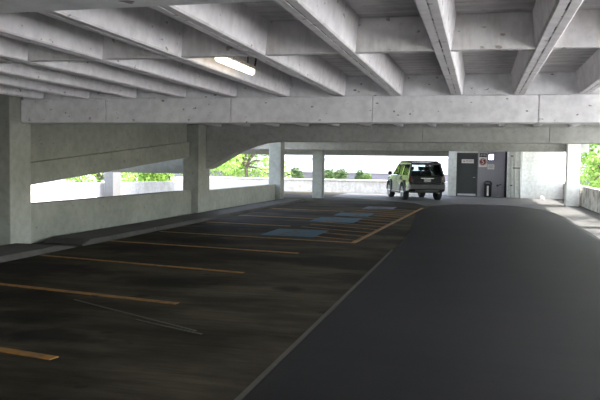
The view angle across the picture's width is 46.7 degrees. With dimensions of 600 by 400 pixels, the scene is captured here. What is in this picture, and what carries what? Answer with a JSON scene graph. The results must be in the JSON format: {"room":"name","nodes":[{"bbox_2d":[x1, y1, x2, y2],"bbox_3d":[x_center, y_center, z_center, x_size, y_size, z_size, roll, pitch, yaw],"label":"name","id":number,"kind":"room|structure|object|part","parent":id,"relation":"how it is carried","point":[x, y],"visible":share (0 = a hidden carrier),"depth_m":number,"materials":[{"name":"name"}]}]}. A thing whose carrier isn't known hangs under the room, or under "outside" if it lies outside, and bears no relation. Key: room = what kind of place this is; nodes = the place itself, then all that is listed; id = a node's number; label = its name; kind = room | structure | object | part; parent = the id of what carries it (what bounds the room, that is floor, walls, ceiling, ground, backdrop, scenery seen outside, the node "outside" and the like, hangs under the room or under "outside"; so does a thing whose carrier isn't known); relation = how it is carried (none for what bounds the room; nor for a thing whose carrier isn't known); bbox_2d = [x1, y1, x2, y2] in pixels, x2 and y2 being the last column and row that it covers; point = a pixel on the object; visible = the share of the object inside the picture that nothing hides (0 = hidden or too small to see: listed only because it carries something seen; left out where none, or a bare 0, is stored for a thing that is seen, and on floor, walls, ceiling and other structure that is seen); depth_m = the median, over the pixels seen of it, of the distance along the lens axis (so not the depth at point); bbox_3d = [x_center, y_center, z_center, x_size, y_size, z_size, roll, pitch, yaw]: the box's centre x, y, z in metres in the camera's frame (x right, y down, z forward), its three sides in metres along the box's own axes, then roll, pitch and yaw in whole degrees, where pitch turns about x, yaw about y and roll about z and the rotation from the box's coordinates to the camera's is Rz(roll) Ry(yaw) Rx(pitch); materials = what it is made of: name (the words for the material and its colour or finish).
{"room":"parking garage","nodes":[
{"label":"parking garage","id":0,"kind":"room"},
{"bbox_2d":[0,191,599,399],"bbox_3d":[-2.051,0.880,15.871,20.600,0.314,47.600,2,3,14],"label":"floor","id":1,"kind":"structure","parent":0,"point":[206,310],"depth_m":8.01,"materials":[{"name":"asphalt"}]},
{"bbox_2d":[0,94,30,245],"bbox_3d":[-5.275,-0.640,12.596,0.500,3.000,0.600,2,3,14],"label":"concrete column","id":2,"kind":"structure","parent":1,"relation":"on","point":[15,136],"depth_m":12.37,"materials":[{"name":"grey concrete"}]},
{"bbox_2d":[0,243,75,262],"bbox_3d":[-5.672,1.026,8.386,0.850,0.105,9.300,2,3,14],"label":"kerb","id":3,"kind":"object","parent":1,"relation":"on","point":[9,252],"visible":1,"depth_m":11.67,"materials":[{"name":"concrete"}]},
{"bbox_2d":[31,181,182,202],"bbox_3d":[-8.310,-0.585,32.298,0.250,0.730,17.800,2,3,14],"label":"parapet","id":4,"kind":"object","parent":1,"relation":"on","point":[43,192],"visible":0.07,"depth_m":29.21,"materials":[{"name":"concrete"}]},
{"bbox_2d":[31,190,191,243],"bbox_3d":[-4.305,0.275,16.784,0.250,0.760,7.860,2,3,14],"label":"parapet","id":5,"kind":"object","parent":1,"relation":"on","point":[49,219],"visible":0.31,"depth_m":15.65,"materials":[{"name":"grey concrete"}]},
{"bbox_2d":[104,172,120,196],"bbox_3d":[-8.171,-1.415,30.309,0.440,2.600,0.700,2,3,14],"label":"concrete column","id":6,"kind":"structure","parent":1,"relation":"on","point":[112,180],"depth_m":30.04,"materials":[{"name":"paint"}]},
{"bbox_2d":[43,199,305,245],"bbox_3d":[-2.296,0.385,21.493,0.850,0.105,17.400,2,3,14],"label":"kerb","id":7,"kind":"object","parent":1,"relation":"on","point":[112,233],"visible":0.97,"depth_m":16.41,"materials":[{"name":"concrete"}]},
{"bbox_2d":[183,124,209,213],"bbox_3d":[-3.120,-1.049,20.963,0.500,3.000,0.900,2,3,14],"label":"concrete column","id":8,"kind":"structure","parent":1,"relation":"on","point":[196,178],"depth_m":20.56,"materials":[{"name":"grey concrete"}]},
{"bbox_2d":[107,158,182,173],"bbox_3d":[-6.874,-1.540,22.216,7.380,1.260,0.500,2,3,14],"label":"beam","id":9,"kind":"structure","parent":8,"relation":"attached to","point":[172,166],"depth_m":21.32,"materials":[{"name":"grey concrete"}]},
{"bbox_2d":[209,184,274,210],"bbox_3d":[-2.125,-0.119,25.249,0.250,0.720,7.760,2,3,14],"label":"parapet","id":10,"kind":"object","parent":1,"relation":"on","point":[220,198],"visible":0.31,"depth_m":24.67,"materials":[{"name":"concrete"}]},
{"bbox_2d":[269,142,284,199],"bbox_3d":[-0.983,-1.453,29.221,0.520,3.000,0.580,2,3,14],"label":"concrete column","id":11,"kind":"structure","parent":1,"relation":"on","point":[276,150],"depth_m":28.95,"materials":[{"name":"grey concrete"}]},
{"bbox_2d":[312,150,324,197],"bbox_3d":[0.864,-1.598,32.481,0.470,3.000,0.480,2,3,14],"label":"concrete column","id":12,"kind":"structure","parent":1,"relation":"on","point":[318,155],"depth_m":32.28,"materials":[{"name":"grey concrete"}]},
{"bbox_2d":[209,177,447,194],"bbox_3d":[0.951,-0.826,39.335,14.480,0.740,0.330,2,3,14],"label":"parapet","id":13,"kind":"object","parent":1,"relation":"on","point":[290,184],"visible":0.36,"depth_m":39.28,"materials":[{"name":"concrete"}]},
{"bbox_2d":[243,205,599,399],"bbox_3d":[2.828,1.121,9.871,4.680,0.006,38.400,2,3,14],"label":"asphalt","id":14,"kind":"object","parent":1,"relation":"on","point":[475,302],"visible":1,"depth_m":7.12,"materials":[{"name":"grey asphalt"}]},
{"bbox_2d":[333,193,599,237],"bbox_3d":[2.210,0.865,14.566,11.100,0.004,47.200,2,3,14],"label":"strip","id":15,"kind":"object","parent":1,"relation":"on","point":[589,220],"visible":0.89,"depth_m":30.24,"materials":[{"name":"concrete"}]},
{"bbox_2d":[386,161,445,199],"bbox_3d":[5.456,-0.965,33.228,2.162,1.788,4.671,1,3,-6],"label":"parked car","id":16,"kind":"object","parent":15,"relation":"on","point":[404,181],"visible":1,"depth_m":31.66,"materials":[{"name":"paint"}]},
{"bbox_3d":[4.572,-0.858,33.587,0.066,0.695,0.825,1,3,-6],"label":"door panel","id":17,"kind":"part","parent":16,"relation":"part of","materials":[{"name":"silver metal"}]},
{"bbox_3d":[4.649,-0.815,32.788,0.066,0.695,0.733,1,3,-6],"label":"door panel","id":18,"kind":"part","parent":16,"relation":"part of","materials":[{"name":"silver metal"}]},
{"bbox_3d":[5.796,-1.403,33.364,0.463,0.396,0.154,1,3,-6],"label":"seat","id":19,"kind":"part","parent":16,"relation":"part of","materials":[{"name":"fabric"}]},
{"bbox_3d":[5.880,-1.357,32.501,0.463,0.396,0.154,1,3,-6],"label":"seat","id":20,"kind":"part","parent":16,"relation":"part of","materials":[{"name":"fabric"}]},
{"bbox_2d":[484,181,491,196],"bbox_3d":[9.715,-0.580,35.966,0.420,0.850,0.424,2,3,14],"label":"litter bin","id":21,"kind":"object","parent":15,"relation":"on","point":[487,184],"visible":0.97,"depth_m":35.80,"materials":[{"name":"black plastic"}]},
{"bbox_2d":[564,144,580,205],"bbox_3d":[11.262,-1.248,28.709,0.500,3.000,0.570,2,3,14],"label":"concrete column","id":22,"kind":"structure","parent":15,"relation":"on","point":[573,151],"depth_m":28.46,"materials":[{"name":"paint"}]},
{"bbox_2d":[506,152,522,197],"bbox_3d":[10.958,-1.610,35.504,0.720,3.000,0.900,2,3,14],"label":"wall pier","id":23,"kind":"object","parent":1,"relation":"on","point":[509,154],"visible":0.52,"depth_m":35.09,"materials":[{"name":"grey concrete"}]},
{"bbox_2d":[510,152,520,197],"bbox_3d":[10.865,-1.576,35.021,0.502,2.980,0.065,2,3,14],"label":"conduit","id":24,"kind":"object","parent":23,"relation":"attached to","point":[515,168],"visible":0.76,"depth_m":35.02,"materials":[{"name":"metal"}]},
{"bbox_2d":[563,183,599,213],"bbox_3d":[7.758,0.611,13.177,0.280,0.820,47.100,2,3,14],"label":"parapet","id":25,"kind":"object","parent":1,"relation":"on","point":[589,197],"visible":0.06,"depth_m":26.59,"materials":[{"name":"grey concrete"}]},
{"bbox_2d":[149,0,599,76],"bbox_3d":[1.401,-2.213,13.694,13.200,0.220,45.400,2,3,14],"label":"ceiling","id":26,"kind":"structure","parent":0,"point":[558,60],"depth_m":8.49,"materials":[{"name":"grey concrete"}]},
{"bbox_2d":[0,85,43,98],"bbox_3d":[-5.647,-1.761,8.398,0.240,0.330,8.160,2,3,14],"label":"joist","id":27,"kind":"object","parent":26,"relation":"attached to","point":[5,90],"visible":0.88,"depth_m":11.73,"materials":[{"name":"paint"}]},
{"bbox_2d":[0,74,89,98],"bbox_3d":[-4.771,-1.737,8.174,0.240,0.330,8.160,2,3,14],"label":"joist","id":28,"kind":"object","parent":26,"relation":"attached to","point":[5,80],"visible":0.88,"depth_m":10.81,"materials":[{"name":"paint"}]},
{"bbox_2d":[0,62,136,97],"bbox_3d":[-3.895,-1.712,7.949,0.240,0.330,8.160,2,3,14],"label":"joist","id":29,"kind":"object","parent":26,"relation":"attached to","point":[21,70],"visible":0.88,"depth_m":9.82,"materials":[{"name":"paint"}]},
{"bbox_2d":[0,36,186,97],"bbox_3d":[-3.018,-1.688,7.725,0.240,0.330,8.160,2,3,14],"label":"joist","id":30,"kind":"object","parent":26,"relation":"attached to","point":[10,49],"visible":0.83,"depth_m":9.00,"materials":[{"name":"paint"}]},
{"bbox_2d":[31,124,188,184],"bbox_3d":[-4.344,-1.380,16.713,0.220,1.908,7.860,2,3,14],"label":"ramp spandrel","id":31,"kind":"object","parent":26,"relation":"attached to","point":[58,151],"visible":0.54,"depth_m":15.66,"materials":[{"name":"grey concrete"}]},
{"bbox_2d":[0,12,237,96],"bbox_3d":[-2.142,-1.663,7.500,0.240,0.330,8.160,2,3,14],"label":"joist","id":32,"kind":"object","parent":26,"relation":"attached to","point":[35,28],"visible":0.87,"depth_m":7.10,"materials":[{"name":"paint"}]},
{"bbox_2d":[0,0,280,12],"bbox_3d":[-1.133,-1.179,2.705,12.400,0.758,0.580,2,3,14],"label":"cross beam","id":33,"kind":"structure","parent":26,"relation":"attached to","point":[6,6],"depth_m":2.85,"materials":[{"name":"white paint"}]},
{"bbox_2d":[38,7,291,96],"bbox_3d":[-1.266,-1.638,7.276,0.240,0.330,8.160,2,3,14],"label":"joist","id":34,"kind":"object","parent":26,"relation":"attached to","point":[145,28],"visible":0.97,"depth_m":6.57,"materials":[{"name":"paint"}]},
{"bbox_2d":[203,124,221,126],"bbox_3d":[-3.458,-2.177,16.901,0.240,0.330,8.180,2,3,14],"label":"joist","id":35,"kind":"object","parent":26,"relation":"attached to","point":[216,125],"visible":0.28,"depth_m":20.36,"materials":[{"name":"paint"}]},
{"bbox_2d":[215,57,256,74],"bbox_3d":[-0.730,-1.681,8.093,0.104,0.316,1.332,2,3,14],"label":"fluorescent fixture","id":36,"kind":"object","parent":26,"relation":"hanging from","point":[233,62],"visible":0.73,"depth_m":8.06,"materials":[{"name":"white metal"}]},
{"bbox_2d":[233,124,249,126],"bbox_3d":[-2.581,-2.153,16.676,0.240,0.330,8.180,2,3,14],"label":"joist","id":37,"kind":"object","parent":26,"relation":"attached to","point":[245,125],"visible":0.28,"depth_m":20.12,"materials":[{"name":"paint"}]},
{"bbox_2d":[150,2,346,95],"bbox_3d":[-0.389,-1.614,7.051,0.240,0.330,8.160,2,3,14],"label":"joist","id":38,"kind":"object","parent":26,"relation":"attached to","point":[236,25],"visible":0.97,"depth_m":6.42,"materials":[{"name":"paint"}]},
{"bbox_2d":[263,124,279,126],"bbox_3d":[-1.705,-2.128,16.452,0.240,0.330,8.180,2,3,14],"label":"joist","id":39,"kind":"object","parent":26,"relation":"attached to","point":[274,125],"visible":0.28,"depth_m":19.89,"materials":[{"name":"paint"}]},
{"bbox_2d":[0,9,599,62],"bbox_3d":[-0.196,-1.604,6.919,12.700,0.319,0.150,2,3,14],"label":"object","id":40,"kind":"structure","parent":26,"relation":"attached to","point":[508,30],"depth_m":6.59,"materials":[{"name":"paint"}]},
{"bbox_2d":[295,124,309,126],"bbox_3d":[-0.829,-2.103,16.227,0.240,0.330,8.180,2,3,14],"label":"joist","id":41,"kind":"object","parent":26,"relation":"attached to","point":[304,125],"visible":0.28,"depth_m":19.66,"materials":[{"name":"paint"}]},
{"bbox_2d":[21,72,599,123],"bbox_3d":[1.040,-1.600,11.139,12.400,0.743,0.420,2,3,14],"label":"cross beam","id":42,"kind":"structure","parent":26,"relation":"attached to","point":[551,98],"depth_m":11.01,"materials":[{"name":"white paint"}]},
{"bbox_2d":[276,0,404,95],"bbox_3d":[0.487,-1.589,6.827,0.240,0.330,8.160,2,3,14],"label":"joist","id":43,"kind":"object","parent":26,"relation":"attached to","point":[335,22],"visible":0.97,"depth_m":6.14,"materials":[{"name":"paint"}]},
{"bbox_2d":[241,149,448,156],"bbox_3d":[0.608,-2.878,37.126,14.400,0.940,0.360,2,3,14],"label":"beam","id":44,"kind":"structure","parent":26,"relation":"attached to","point":[250,151],"depth_m":36.27,"materials":[{"name":"concrete"}]},
{"bbox_2d":[206,124,599,168],"bbox_3d":[3.246,-1.585,19.752,12.400,1.613,0.580,2,3,14],"label":"cross beam","id":45,"kind":"structure","parent":26,"relation":"attached to","point":[225,142],"depth_m":19.66,"materials":[{"name":"concrete"}]},
{"bbox_2d":[252,142,588,151],"bbox_3d":[2.220,-2.650,31.553,20.300,0.758,0.500,2,3,14],"label":"cross beam","id":46,"kind":"structure","parent":26,"relation":"attached to","point":[498,147],"depth_m":30.43,"materials":[{"name":"concrete"}]},
{"bbox_2d":[414,0,464,94],"bbox_3d":[1.363,-1.565,6.602,0.240,0.330,8.160,2,3,14],"label":"joist","id":47,"kind":"object","parent":26,"relation":"attached to","point":[438,17],"visible":0.97,"depth_m":5.98,"materials":[{"name":"paint"}]},
{"bbox_2d":[511,0,583,94],"bbox_3d":[2.240,-1.540,6.378,0.240,0.330,8.160,2,3,14],"label":"joist","id":48,"kind":"object","parent":26,"relation":"attached to","point":[551,18],"visible":0.97,"depth_m":5.93,"materials":[{"name":"paint"}]},
{"bbox_2d":[576,48,599,93],"bbox_3d":[3.116,-1.516,6.153,0.240,0.330,8.160,2,3,14],"label":"joist","id":49,"kind":"object","parent":26,"relation":"attached to","point":[588,74],"visible":1,"depth_m":9.07,"materials":[{"name":"paint"}]},
{"bbox_2d":[171,148,599,184],"bbox_3d":[12.789,-4.668,65.535,48.000,9.000,14.400,2,3,14],"label":"sky","id":50,"kind":"structure","parent":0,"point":[378,167],"depth_m":60.59,"materials":[{"name":"white"}]},
{"bbox_2d":[457,151,477,152],"bbox_3d":[8.793,-2.832,36.431,1.080,0.720,0.130,2,3,14],"label":"lintel","id":51,"kind":"object","parent":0,"point":[457,151],"visible":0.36,"depth_m":36.39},
{"bbox_2d":[477,151,504,196],"bbox_3d":[9.995,-1.662,36.215,1.420,3.000,0.200,2,3,14],"label":"wall","id":52,"kind":"structure","parent":0,"point":[496,175],"depth_m":36.11,"materials":[{"name":"grey paint"}]},
{"bbox_2d":[456,153,477,196],"bbox_3d":[8.764,-1.328,36.485,1.080,2.270,0.162,2,3,14],"label":"door","id":53,"kind":"structure","parent":52,"relation":"in","point":[467,173],"depth_m":36.48,"materials":[{"name":"grey paint"}]},
{"bbox_3d":[8.746,-0.284,36.526,0.920,0.100,0.012,2,3,14],"label":"kick plate","id":54,"kind":"part","parent":53,"relation":"part of","materials":[{"name":"silver metal"}]},
{"bbox_2d":[462,159,473,162],"bbox_3d":[8.788,-2.031,36.420,0.620,0.200,0.021,2,3,14],"label":"sign","id":55,"kind":"object","parent":53,"relation":"attached to","point":[463,160],"visible":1,"depth_m":36.41,"materials":[{"name":"white plastic"}]},
{"bbox_2d":[479,153,486,166],"bbox_3d":[9.527,-2.088,36.193,0.420,0.740,0.031,2,3,14],"label":"sign","id":56,"kind":"object","parent":52,"relation":"attached to","point":[482,156],"visible":1,"depth_m":36.18,"materials":[{"name":"white plastic"}]},
{"bbox_2d":[487,164,493,168],"bbox_3d":[9.920,-1.728,36.114,0.340,0.260,0.019,2,3,14],"label":"notice sign","id":57,"kind":"object","parent":52,"relation":"attached to","point":[490,166],"visible":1,"depth_m":36.11,"materials":[{"name":"grey plastic"}]},
{"bbox_2d":[488,154,493,159],"bbox_3d":[9.919,-2.225,36.057,0.300,0.340,0.080,2,3,14],"label":"wall lamp","id":58,"kind":"object","parent":52,"relation":"attached to","point":[490,156],"visible":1,"depth_m":36.02,"materials":[{"name":"paint"}]},
{"bbox_2d":[504,152,506,196],"bbox_3d":[10.675,-1.636,35.906,0.170,3.000,0.058,2,3,14],"label":"wall","id":59,"kind":"structure","parent":0,"point":[505,181],"depth_m":35.90,"materials":[{"name":"grey paint"}]},
{"bbox_2d":[522,152,563,198],"bbox_3d":[12.228,-1.567,35.024,1.980,3.000,0.200,2,3,14],"label":"wall","id":60,"kind":"structure","parent":0,"point":[542,172],"depth_m":34.94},
{"bbox_2d":[563,152,565,182],"bbox_3d":[13.598,-1.998,35.710,0.250,2.170,1.750,2,3,14],"label":"wall","id":61,"kind":"structure","parent":0,"point":[564,152],"depth_m":34.89,"materials":[{"name":"white concrete"}]},
{"bbox_3d":[8.824,-1.703,36.675,1.200,3.000,0.090,2,3,14],"label":"wall","id":62,"kind":"structure","parent":0,"visible":0},
{"bbox_2d":[447,151,456,195],"bbox_3d":[8.047,-1.716,36.704,0.440,3.000,0.420,2,3,14],"label":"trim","id":63,"kind":"structure","parent":62,"relation":"attached to","point":[452,159],"depth_m":36.52,"materials":[{"name":"grey concrete"}]},
{"label":"outside","id":64,"kind":"structure","parent":0,"visible":0},
{"bbox_3d":[3.831,1.403,35.265,130.000,0.200,150.000,2,3,14],"label":"ground","id":65,"kind":"structure","parent":64,"visible":0},
{"bbox_2d":[39,175,103,183],"bbox_3d":[-25.954,-5.601,72.558,10.030,9.000,8.030,2,3,14],"label":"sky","id":66,"kind":"structure","parent":65,"relation":"on","point":[62,180],"depth_m":68.17,"materials":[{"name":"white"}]},
{"bbox_2d":[64,172,137,182],"bbox_3d":[-12.246,-2.390,42.215,5.675,6.192,4.170,2,3,14],"label":"leafy tree","id":67,"kind":"object","parent":65,"relation":"on","point":[99,177],"visible":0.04,"depth_m":41.88,"materials":[{"name":"green plant"}]},
{"bbox_2d":[124,173,182,181],"bbox_3d":[-9.270,-2.537,47.545,5.954,6.010,5.854,-2,4,-40],"label":"leafy tree","id":68,"kind":"object","parent":65,"relation":"on","point":[142,177],"visible":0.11,"depth_m":46.34,"materials":[{"name":"green plant"}]},
{"bbox_2d":[210,154,290,177],"bbox_3d":[-4.271,-4.428,54.990,7.945,9.149,8.326,0,3,-22],"label":"leafy tree","id":69,"kind":"object","parent":65,"relation":"on","point":[244,161],"visible":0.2,"depth_m":54.48,"materials":[{"name":"green plant"}]},
{"bbox_2d":[287,167,303,178],"bbox_3d":[-0.329,-1.333,57.330,1.685,2.837,2.329,1,3,0],"label":"shrub","id":70,"kind":"object","parent":65,"relation":"on","point":[295,173],"visible":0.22,"depth_m":57.42,"materials":[{"name":"green plant"}]},
{"bbox_2d":[311,168,349,178],"bbox_3d":[2.547,-1.212,56.460,3.339,2.771,3.409,0,3,-21],"label":"shrub","id":71,"kind":"object","parent":65,"relation":"on","point":[329,174],"visible":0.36,"depth_m":56.65,"materials":[{"name":"green plant"}]},
{"bbox_2d":[353,170,371,179],"bbox_3d":[5.137,-1.106,56.062,1.822,2.676,1.668,-1,3,-28],"label":"shrub","id":72,"kind":"object","parent":65,"relation":"on","point":[360,175],"visible":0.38,"depth_m":55.65,"materials":[{"name":"green plant"}]},
{"bbox_2d":[579,144,599,188],"bbox_3d":[16.706,-2.663,38.431,4.569,7.993,4.308,2,3,22],"label":"leafy tree","id":73,"kind":"object","parent":65,"relation":"on","point":[593,173],"visible":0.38,"depth_m":38.23,"materials":[{"name":"green plant"}]}
]}

